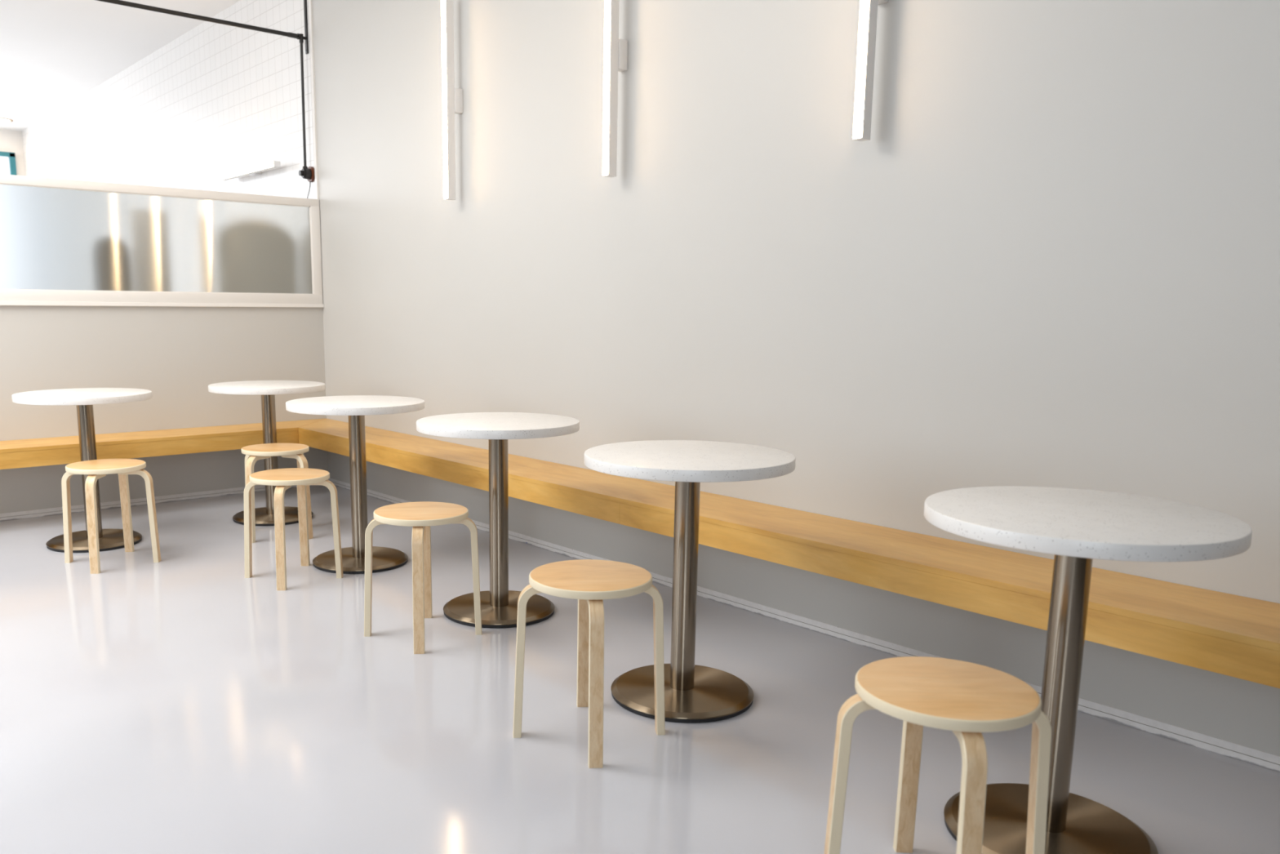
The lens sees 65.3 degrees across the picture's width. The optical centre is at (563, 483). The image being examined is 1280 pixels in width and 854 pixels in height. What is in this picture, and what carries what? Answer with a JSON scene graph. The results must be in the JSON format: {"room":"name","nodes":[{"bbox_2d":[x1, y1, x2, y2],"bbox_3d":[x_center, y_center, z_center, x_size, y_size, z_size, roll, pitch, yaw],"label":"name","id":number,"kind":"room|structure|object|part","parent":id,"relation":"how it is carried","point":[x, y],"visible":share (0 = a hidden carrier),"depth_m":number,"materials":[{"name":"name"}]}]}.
{"room":"cafe","nodes":[
{"label":"cafe","id":0,"kind":"room"},
{"bbox_2d":[0,128,25,176],"bbox_3d":[-9.055,-2.457,10.515,6.200,3.400,0.100,-8,13,-39],"label":"wall","id":1,"kind":"structure","parent":0,"point":[11,141],"depth_m":12.13,"materials":[{"name":"white paint"}]},
{"bbox_2d":[0,151,17,175],"bbox_3d":[-7.229,-2.775,11.874,1.390,2.380,0.060,-8,13,-39],"label":"window","id":2,"kind":"structure","parent":1,"relation":"in","point":[11,156],"depth_m":12.08,"materials":[{"name":"teal"}]},
{"bbox_2d":[0,0,240,131],"bbox_3d":[-6.539,-3.489,7.233,6.400,0.100,8.000,-8,13,-39],"label":"ceiling","id":3,"kind":"structure","parent":0,"point":[53,53],"depth_m":8.03,"materials":[{"name":"white paint"}]},
{"bbox_2d":[0,117,13,122],"bbox_3d":[-6.451,-4.163,11.391,0.264,0.009,0.264,-8,13,-39],"label":"recessed light","id":4,"kind":"object","parent":3,"relation":"in","point":[2,120],"visible":1,"depth_m":11.42,"materials":[{"name":"white metal"}]},
{"bbox_2d":[0,305,328,513],"bbox_3d":[-3.981,-1.355,4.429,6.200,3.400,0.100,-8,13,-39],"label":"wall","id":5,"kind":"structure","parent":0,"point":[175,353],"depth_m":5.83,"materials":[{"name":"white paint"}]},
{"bbox_2d":[0,173,324,307],"bbox_3d":[-3.937,-1.154,4.488,6.099,0.674,0.122,-8,13,-39],"label":"window","id":6,"kind":"structure","parent":5,"relation":"in","point":[64,242],"depth_m":5.71,"materials":[{"name":"glass"}]},
{"bbox_3d":[-3.939,-0.834,4.544,6.099,0.023,0.122,-8,13,-39],"label":"sill","id":7,"kind":"part","parent":6,"relation":"part of","materials":[{"name":"white paint"}]},
{"bbox_2d":[0,479,328,520],"bbox_3d":[-3.960,0.306,4.679,6.197,0.041,0.003,-8,13,-39],"label":"baseboard","id":8,"kind":"structure","parent":5,"relation":"attached to","point":[140,501],"depth_m":5.85,"materials":[{"name":"paint"}]},
{"bbox_2d":[95,0,315,198],"bbox_3d":[-2.571,-1.953,5.543,2.502,2.110,0.204,-8,13,-39],"label":"lamp","id":9,"kind":"object","parent":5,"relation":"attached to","point":[308,173],"visible":0.94,"depth_m":6.10,"materials":[{"name":"black metal"}]},
{"bbox_3d":[-2.566,-2.649,5.421,2.300,0.032,0.025,-8,13,-39],"label":"arm","id":10,"kind":"part","parent":9,"relation":"part of","materials":[{"name":"black metal"}]},
{"bbox_3d":[-1.635,-2.375,6.246,0.023,0.770,0.018,-8,13,-39],"label":"drop rod","id":11,"kind":"part","parent":9,"relation":"part of","materials":[{"name":"black metal"}]},
{"bbox_2d":[298,166,311,179],"bbox_3d":[-1.643,-1.971,6.313,0.070,0.078,0.066,-8,13,-39],"label":"socket","id":12,"kind":"object","parent":9,"relation":"attached to","point":[306,172],"depth_m":6.30,"materials":[{"name":"black metal"}]},
{"bbox_3d":[-1.602,-2.903,6.178,0.010,0.445,0.028,-8,13,-39],"label":"wall plate","id":13,"kind":"part","parent":9,"relation":"part of","materials":[{"name":"black metal"}]},
{"bbox_2d":[22,0,315,199],"bbox_3d":[-4.051,-2.229,9.405,0.100,3.400,8.000,-8,13,-39],"label":"tiled wall","id":14,"kind":"structure","parent":0,"point":[215,100],"depth_m":7.63,"materials":[{"name":"white tile"}]},
{"bbox_2d":[218,160,280,181],"bbox_3d":[-2.180,-2.175,6.939,0.104,0.045,0.963,-8,13,-39],"label":"wall light","id":15,"kind":"object","parent":14,"relation":"attached to","point":[255,171],"visible":1,"depth_m":6.87,"materials":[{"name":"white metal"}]},
{"bbox_2d":[0,484,1279,853],"bbox_3d":[-4.214,0.320,4.998,6.400,0.100,15.400,-8,13,-39],"label":"floor","id":16,"kind":"structure","parent":0,"point":[184,702],"depth_m":2.74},
{"bbox_2d":[11,387,152,552],"bbox_3d":[-2.321,-0.073,4.869,0.610,0.743,0.610,-8,13,-39],"label":"round cafe table","id":17,"kind":"object","parent":16,"relation":"on","point":[84,398],"visible":0.81,"depth_m":4.80,"materials":[{"name":"white stone"}]},
{"bbox_3d":[-2.323,0.274,4.930,0.432,0.016,0.432,-8,13,-39],"label":"plate","id":18,"kind":"part","parent":17,"relation":"part of","materials":[{"name":"gold metal"}]},
{"bbox_2d":[61,458,160,573],"bbox_3d":[-2.066,0.135,4.527,0.331,0.455,0.331,9,13,40],"label":"stool","id":19,"kind":"object","parent":16,"relation":"on","point":[96,469],"visible":1,"depth_m":4.50,"materials":[{"name":"brown wood"}]},
{"bbox_3d":[-2.198,0.147,4.522,0.155,0.432,0.037,0,10,-3],"label":"leg","id":20,"kind":"part","parent":19,"relation":"part of","materials":[{"name":"brown wood"}]},
{"bbox_3d":[-2.059,0.170,4.398,0.037,0.432,0.155,0,10,-3],"label":"leg","id":21,"kind":"part","parent":19,"relation":"part of","materials":[{"name":"brown wood"}]},
{"bbox_3d":[-2.065,-0.077,4.489,0.331,0.023,0.331,0,10,-3],"label":"seat","id":22,"kind":"part","parent":19,"relation":"part of","materials":[{"name":"brown wood"}]},
{"bbox_3d":[-2.073,0.124,4.659,0.037,0.432,0.155,0,10,-3],"label":"leg","id":23,"kind":"part","parent":19,"relation":"part of","materials":[{"name":"brown wood"}]},
{"bbox_3d":[-1.934,0.146,4.535,0.155,0.432,0.037,0,10,-3],"label":"leg","id":24,"kind":"part","parent":19,"relation":"part of","materials":[{"name":"brown wood"}]},
{"bbox_2d":[208,380,324,525],"bbox_3d":[-1.613,-0.174,5.472,0.610,0.743,0.610,4,11,22],"label":"round cafe table","id":25,"kind":"object","parent":16,"relation":"on","point":[264,516],"visible":0.76,"depth_m":5.41,"materials":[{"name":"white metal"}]},
{"bbox_3d":[-1.615,0.172,5.532,0.432,0.016,0.432,4,11,22],"label":"plate","id":26,"kind":"part","parent":25,"relation":"part of","materials":[{"name":"gold metal"}]},
{"bbox_2d":[240,443,313,542],"bbox_3d":[-1.467,0.039,5.096,0.331,0.455,0.331,-3,11,-20],"label":"stool","id":27,"kind":"object","parent":16,"relation":"on","point":[253,453],"visible":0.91,"depth_m":4.97,"materials":[{"name":"brown wood"}]},
{"bbox_3d":[-1.586,0.040,5.156,0.155,0.432,0.037,5,11,26],"label":"leg","id":28,"kind":"part","parent":27,"relation":"part of","materials":[{"name":"brown wood"}]},
{"bbox_3d":[-1.526,0.071,4.981,0.037,0.432,0.155,5,11,26],"label":"leg","id":29,"kind":"part","parent":27,"relation":"part of","materials":[{"name":"brown wood"}]},
{"bbox_3d":[-1.466,-0.173,5.058,0.331,0.023,0.331,5,11,26],"label":"seat","id":30,"kind":"part","parent":27,"relation":"part of","materials":[{"name":"brown wood"}]},
{"bbox_3d":[-1.349,0.061,5.040,0.155,0.432,0.037,5,11,26],"label":"leg","id":31,"kind":"part","parent":27,"relation":"part of","materials":[{"name":"brown wood"}]},
{"bbox_3d":[-1.408,0.030,5.214,0.037,0.432,0.155,5,11,26],"label":"leg","id":32,"kind":"part","parent":27,"relation":"part of","materials":[{"name":"brown wood"}]},
{"bbox_2d":[244,467,343,590],"bbox_3d":[-1.171,0.183,4.289,0.331,0.455,0.331,10,13,42],"label":"stool","id":33,"kind":"object","parent":16,"relation":"on","point":[283,479],"visible":1,"depth_m":4.25,"materials":[{"name":"brown wood"}]},
{"bbox_3d":[-1.303,0.194,4.289,0.155,0.432,0.037,0,10,-1],"label":"leg","id":34,"kind":"part","parent":33,"relation":"part of","materials":[{"name":"brown wood"}]},
{"bbox_3d":[-1.170,0.217,4.160,0.037,0.432,0.155,0,10,-1],"label":"leg","id":35,"kind":"part","parent":33,"relation":"part of","materials":[{"name":"brown wood"}]},
{"bbox_3d":[-1.170,-0.030,4.251,0.331,0.023,0.331,0,10,-1],"label":"seat","id":36,"kind":"part","parent":33,"relation":"part of","materials":[{"name":"brown wood"}]},
{"bbox_3d":[-1.172,0.171,4.421,0.037,0.432,0.155,0,10,-1],"label":"leg","id":37,"kind":"part","parent":33,"relation":"part of","materials":[{"name":"brown wood"}]},
{"bbox_3d":[-1.039,0.195,4.292,0.155,0.432,0.037,0,10,-1],"label":"leg","id":38,"kind":"part","parent":33,"relation":"part of","materials":[{"name":"brown wood"}]},
{"bbox_2d":[285,395,424,573],"bbox_3d":[-0.934,-0.004,4.527,0.610,0.743,0.610,-2,10,-12],"label":"round cafe table","id":39,"kind":"object","parent":16,"relation":"on","point":[356,406],"visible":0.96,"depth_m":4.48,"materials":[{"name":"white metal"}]},
{"bbox_3d":[-0.936,0.343,4.588,0.432,0.016,0.432,-2,10,-12],"label":"plate","id":40,"kind":"part","parent":39,"relation":"part of","materials":[{"name":"gold metal"}]},
{"bbox_2d":[364,501,481,653],"bbox_3d":[-0.503,0.318,3.543,0.331,0.455,0.331,8,13,39],"label":"stool","id":41,"kind":"object","parent":16,"relation":"on","point":[420,515],"visible":1,"depth_m":3.49,"materials":[{"name":"brown wood"}]},
{"bbox_3d":[-0.635,0.330,3.536,0.155,0.432,0.037,0,10,-4],"label":"leg","id":42,"kind":"part","parent":41,"relation":"part of","materials":[{"name":"brown wood"}]},
{"bbox_3d":[-0.494,0.352,3.415,0.037,0.432,0.155,0,10,-4],"label":"leg","id":43,"kind":"part","parent":41,"relation":"part of","materials":[{"name":"brown wood"}]},
{"bbox_3d":[-0.502,0.105,3.505,0.331,0.023,0.331,0,10,-4],"label":"seat","id":44,"kind":"part","parent":41,"relation":"part of","materials":[{"name":"brown wood"}]},
{"bbox_3d":[-0.512,0.307,3.675,0.037,0.432,0.155,0,10,-4],"label":"leg","id":45,"kind":"part","parent":41,"relation":"part of","materials":[{"name":"brown wood"}]},
{"bbox_3d":[-0.371,0.329,3.554,0.155,0.432,0.037,0,10,-4],"label":"leg","id":46,"kind":"part","parent":41,"relation":"part of","materials":[{"name":"brown wood"}]},
{"bbox_2d":[416,412,579,627],"bbox_3d":[-0.248,0.129,3.797,0.610,0.743,0.610,7,12,33],"label":"round cafe table","id":47,"kind":"object","parent":16,"relation":"on","point":[499,604],"visible":0.93,"depth_m":3.75,"materials":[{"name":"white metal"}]},
{"bbox_3d":[-0.250,0.475,3.857,0.432,0.016,0.432,7,12,33],"label":"plate","id":48,"kind":"part","parent":47,"relation":"part of","materials":[{"name":"gold metal"}]},
{"bbox_2d":[512,559,665,768],"bbox_3d":[0.071,0.468,2.712,0.331,0.455,0.331,9,13,39],"label":"stool","id":49,"kind":"object","parent":16,"relation":"on","point":[588,581],"visible":1,"depth_m":2.65,"materials":[{"name":"brown wood"}]},
{"bbox_3d":[-0.061,0.480,2.706,0.155,0.432,0.037,0,10,-4],"label":"leg","id":50,"kind":"part","parent":49,"relation":"part of","materials":[{"name":"brown wood"}]},
{"bbox_3d":[0.063,0.456,2.844,0.037,0.432,0.155,0,10,-4],"label":"leg","id":51,"kind":"part","parent":49,"relation":"part of","materials":[{"name":"brown wood"}]},
{"bbox_3d":[0.072,0.255,2.674,0.331,0.023,0.331,0,10,-4],"label":"seat","id":52,"kind":"part","parent":49,"relation":"part of","materials":[{"name":"brown wood"}]},
{"bbox_3d":[0.079,0.502,2.584,0.037,0.432,0.155,0,10,-4],"label":"leg","id":53,"kind":"part","parent":49,"relation":"part of","materials":[{"name":"brown wood"}]},
{"bbox_3d":[0.203,0.478,2.722,0.155,0.432,0.037,0,10,-4],"label":"leg","id":54,"kind":"part","parent":49,"relation":"part of","materials":[{"name":"brown wood"}]},
{"bbox_2d":[583,440,795,722],"bbox_3d":[0.363,0.278,2.970,0.610,0.743,0.610,0,10,-1],"label":"round cafe table","id":55,"kind":"object","parent":16,"relation":"on","point":[694,693],"visible":0.97,"depth_m":2.92,"materials":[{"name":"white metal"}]},
{"bbox_3d":[0.360,0.625,3.031,0.432,0.016,0.432,0,10,-1],"label":"plate","id":56,"kind":"part","parent":55,"relation":"part of","materials":[{"name":"gold metal"}]},
{"bbox_2d":[823,656,1051,853],"bbox_3d":[0.727,0.609,1.934,0.331,0.455,0.331,-9,14,-42],"label":"stool","id":57,"kind":"object","parent":16,"relation":"on","point":[968,700],"visible":1,"depth_m":1.89,"materials":[{"name":"brown wood"}]},
{"bbox_3d":[0.594,0.617,1.945,0.155,0.432,0.037,1,10,4],"label":"leg","id":58,"kind":"part","parent":57,"relation":"part of","materials":[{"name":"brown wood"}]},
{"bbox_3d":[0.736,0.597,2.066,0.037,0.432,0.155,1,10,4],"label":"leg","id":59,"kind":"part","parent":57,"relation":"part of","materials":[{"name":"brown wood"}]},
{"bbox_3d":[0.728,0.396,1.897,0.331,0.023,0.331,1,10,4],"label":"seat","id":60,"kind":"part","parent":57,"relation":"part of","materials":[{"name":"brown wood"}]},
{"bbox_3d":[0.717,0.643,1.806,0.037,0.432,0.155,1,10,4],"label":"leg","id":61,"kind":"part","parent":57,"relation":"part of","materials":[{"name":"brown wood"}]},
{"bbox_3d":[0.859,0.622,1.927,0.155,0.432,0.037,1,10,4],"label":"leg","id":62,"kind":"part","parent":57,"relation":"part of","materials":[{"name":"brown wood"}]},
{"bbox_2d":[924,485,1252,853],"bbox_3d":[1.084,0.424,2.166,0.610,0.743,0.610,-8,13,-40],"label":"round cafe table","id":63,"kind":"object","parent":16,"relation":"on","point":[1078,526],"visible":0.88,"depth_m":2.12,"materials":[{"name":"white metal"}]},
{"bbox_3d":[1.082,0.770,2.226,0.432,0.016,0.432,-8,13,-40],"label":"plate","id":64,"kind":"part","parent":63,"relation":"part of","materials":[{"name":"gold metal"}]},
{"bbox_2d":[311,0,1279,755],"bbox_3d":[0.770,-1.183,3.623,0.100,3.400,7.200,-8,13,-39],"label":"wall","id":65,"kind":"structure","parent":0,"point":[1049,256],"depth_m":3.40,"materials":[{"name":"white paint"}]},
{"bbox_2d":[308,0,319,199],"bbox_3d":[-1.560,-2.438,6.204,0.010,1.291,0.028,-8,13,-39],"label":"trim","id":66,"kind":"structure","parent":65,"relation":"attached to","point":[310,6],"depth_m":6.21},
{"bbox_2d":[440,0,462,199],"bbox_3d":[-0.558,-1.917,4.978,0.104,0.963,0.045,-8,13,-39],"label":"wall light","id":67,"kind":"object","parent":65,"relation":"attached to","point":[452,97],"visible":1,"depth_m":4.96,"materials":[{"name":"white metal"}]},
{"bbox_2d":[440,0,448,198],"bbox_3d":[-0.595,-1.912,4.948,0.010,0.954,0.034,-8,13,-39],"label":"diffuser","id":68,"kind":"object","parent":67,"relation":"attached to","point":[444,3],"depth_m":4.93,"materials":[{"name":"white plastic"}]},
{"bbox_2d":[602,0,627,177],"bbox_3d":[0.209,-1.750,4.057,0.104,0.963,0.045,-8,13,-39],"label":"wall light","id":69,"kind":"object","parent":65,"relation":"attached to","point":[615,50],"visible":1,"depth_m":4.05,"materials":[{"name":"white metal"}]},
{"bbox_2d":[602,0,610,175],"bbox_3d":[0.173,-1.745,4.027,0.010,0.954,0.034,-8,13,-39],"label":"diffuser","id":70,"kind":"object","parent":69,"relation":"attached to","point":[606,71],"depth_m":4.05,"materials":[{"name":"white plastic"}]},
{"bbox_2d":[0,418,1279,688],"bbox_3d":[-1.673,0.439,1.893,6.179,0.102,7.179,-8,13,-39],"label":"bench","id":71,"kind":"object","parent":65,"relation":"attached to","point":[1233,635],"visible":0.91,"depth_m":3.17,"materials":[{"name":"brown wood"}]},
{"bbox_3d":[-3.833,-0.071,4.476,6.178,0.018,0.367,-8,13,-39],"label":"seat","id":72,"kind":"part","parent":71,"relation":"part of","materials":[{"name":"brown wood"}]},
{"bbox_3d":[0.575,0.094,3.703,0.367,0.018,7.178,-8,13,-39],"label":"seat","id":73,"kind":"part","parent":71,"relation":"part of","materials":[{"name":"brown wood"}]},
{"bbox_2d":[328,478,1279,772],"bbox_3d":[0.719,0.477,3.881,0.003,0.041,7.200,-8,13,-39],"label":"baseboard","id":74,"kind":"structure","parent":65,"relation":"attached to","point":[1267,760],"depth_m":3.41,"materials":[{"name":"paint"}]},
{"bbox_2d":[852,0,888,141],"bbox_3d":[0.979,-1.583,3.135,0.104,0.963,0.045,-8,13,-39],"label":"wall light","id":75,"kind":"object","parent":65,"relation":"attached to","point":[868,17],"visible":1,"depth_m":3.15,"materials":[{"name":"white metal"}]},
{"bbox_2d":[852,0,869,138],"bbox_3d":[0.942,-1.578,3.105,0.010,0.954,0.034,-8,13,-39],"label":"diffuser","id":76,"kind":"object","parent":75,"relation":"attached to","point":[862,78],"depth_m":3.15,"materials":[{"name":"white plastic"}]}
]}

